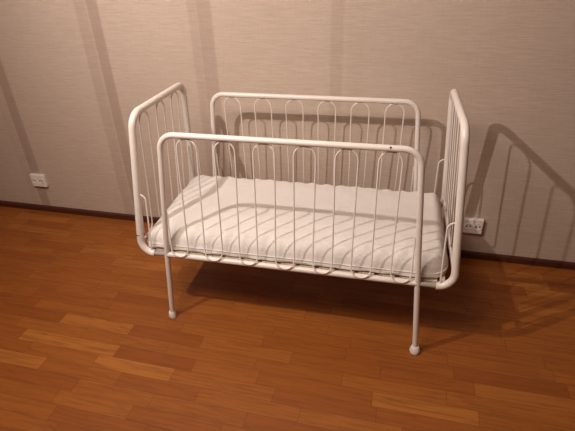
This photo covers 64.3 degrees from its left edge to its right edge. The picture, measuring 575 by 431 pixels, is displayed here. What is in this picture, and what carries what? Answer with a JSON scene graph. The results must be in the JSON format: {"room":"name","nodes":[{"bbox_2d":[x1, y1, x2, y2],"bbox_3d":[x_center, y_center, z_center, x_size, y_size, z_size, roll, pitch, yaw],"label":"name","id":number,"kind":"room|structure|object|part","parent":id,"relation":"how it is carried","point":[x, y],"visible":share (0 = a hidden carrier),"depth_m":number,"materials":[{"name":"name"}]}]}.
{"room":"nursery","nodes":[
{"label":"nursery","id":0,"kind":"room"},
{"bbox_2d":[0,0,574,261],"bbox_3d":[0.247,-0.996,2.117,6.602,2.650,0.100,6,32,12],"label":"wall","id":1,"kind":"structure","parent":0,"point":[73,73],"depth_m":2.36,"materials":[{"name":"beige fabric"}]},
{"bbox_2d":[30,173,48,186],"bbox_3d":[-1.655,-0.235,3.045,0.104,0.088,0.026,6,32,12],"label":"wall outlet","id":2,"kind":"object","parent":1,"relation":"attached to","point":[40,180],"visible":1,"depth_m":3.03,"materials":[{"name":"white plastic"}]},
{"bbox_2d":[0,200,574,269],"bbox_3d":[0.270,0.145,2.751,6.601,0.041,0.014,6,32,12],"label":"baseboard","id":3,"kind":"structure","parent":1,"relation":"attached to","point":[464,254],"depth_m":2.99,"materials":[{"name":"brown wood"}]},
{"bbox_2d":[463,217,483,233],"bbox_3d":[1.007,0.056,2.482,0.099,0.090,0.026,6,32,12],"label":"wall outlet","id":4,"kind":"object","parent":1,"relation":"attached to","point":[470,225],"visible":1,"depth_m":2.47,"materials":[{"name":"white plastic"}]},
{"bbox_2d":[0,206,574,430],"bbox_3d":[-0.270,1.492,0.715,6.600,0.100,5.104,5,32,11],"label":"floor","id":5,"kind":"structure","parent":0,"point":[89,340],"depth_m":2.09,"materials":[{"name":"brown wood"}]},
{"bbox_2d":[128,82,469,354],"bbox_3d":[0.061,-0.053,2.138,1.381,1.030,0.691,5,32,11],"label":"crib","id":6,"kind":"object","parent":5,"relation":"on","point":[455,105],"visible":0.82,"depth_m":1.90,"materials":[{"name":"white metal"}]},
{"bbox_3d":[-0.577,-0.261,2.178,0.080,0.654,0.658,5,32,11],"label":"frame","id":7,"kind":"part","parent":6,"relation":"part of","materials":[{"name":"white metal"}]},
{"bbox_3d":[-0.553,0.328,2.151,0.056,0.362,0.023,-2,31,-1],"label":"leg","id":8,"kind":"part","parent":6,"relation":"part of","materials":[{"name":"white metal"}]},
{"bbox_3d":[-0.016,-0.027,1.803,1.116,0.582,0.036,5,32,11],"label":"frame","id":9,"kind":"part","parent":6,"relation":"part of","materials":[{"name":"white metal"}]},
{"bbox_3d":[-0.009,0.223,1.949,1.084,0.025,0.025,5,32,11],"label":"rail","id":10,"kind":"part","parent":6,"relation":"part of","materials":[{"name":"white metal"}]},
{"bbox_2d":[147,175,447,278],"bbox_3d":[0.060,0.005,2.176,1.334,0.124,0.595,5,32,11],"label":"mattress","id":11,"kind":"object","parent":6,"relation":"on","point":[433,235],"visible":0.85,"depth_m":2.04,"materials":[{"name":"white fabric"}]},
{"bbox_3d":[0.065,0.066,2.212,1.298,0.022,0.592,5,32,11],"label":"frame","id":12,"kind":"part","parent":6,"relation":"part of","materials":[{"name":"white metal"}]},
{"bbox_3d":[0.118,-0.336,2.322,1.116,0.559,0.036,5,32,11],"label":"frame","id":13,"kind":"part","parent":6,"relation":"part of","materials":[{"name":"white metal"}]},
{"bbox_3d":[0.543,0.429,1.928,0.056,0.362,0.023,14,35,23],"label":"leg","id":14,"kind":"part","parent":6,"relation":"part of","materials":[{"name":"white metal"}]},
{"bbox_3d":[0.691,-0.149,1.915,0.080,0.669,0.658,5,32,11],"label":"frame","id":15,"kind":"part","parent":6,"relation":"part of","materials":[{"name":"white metal"}]}
]}

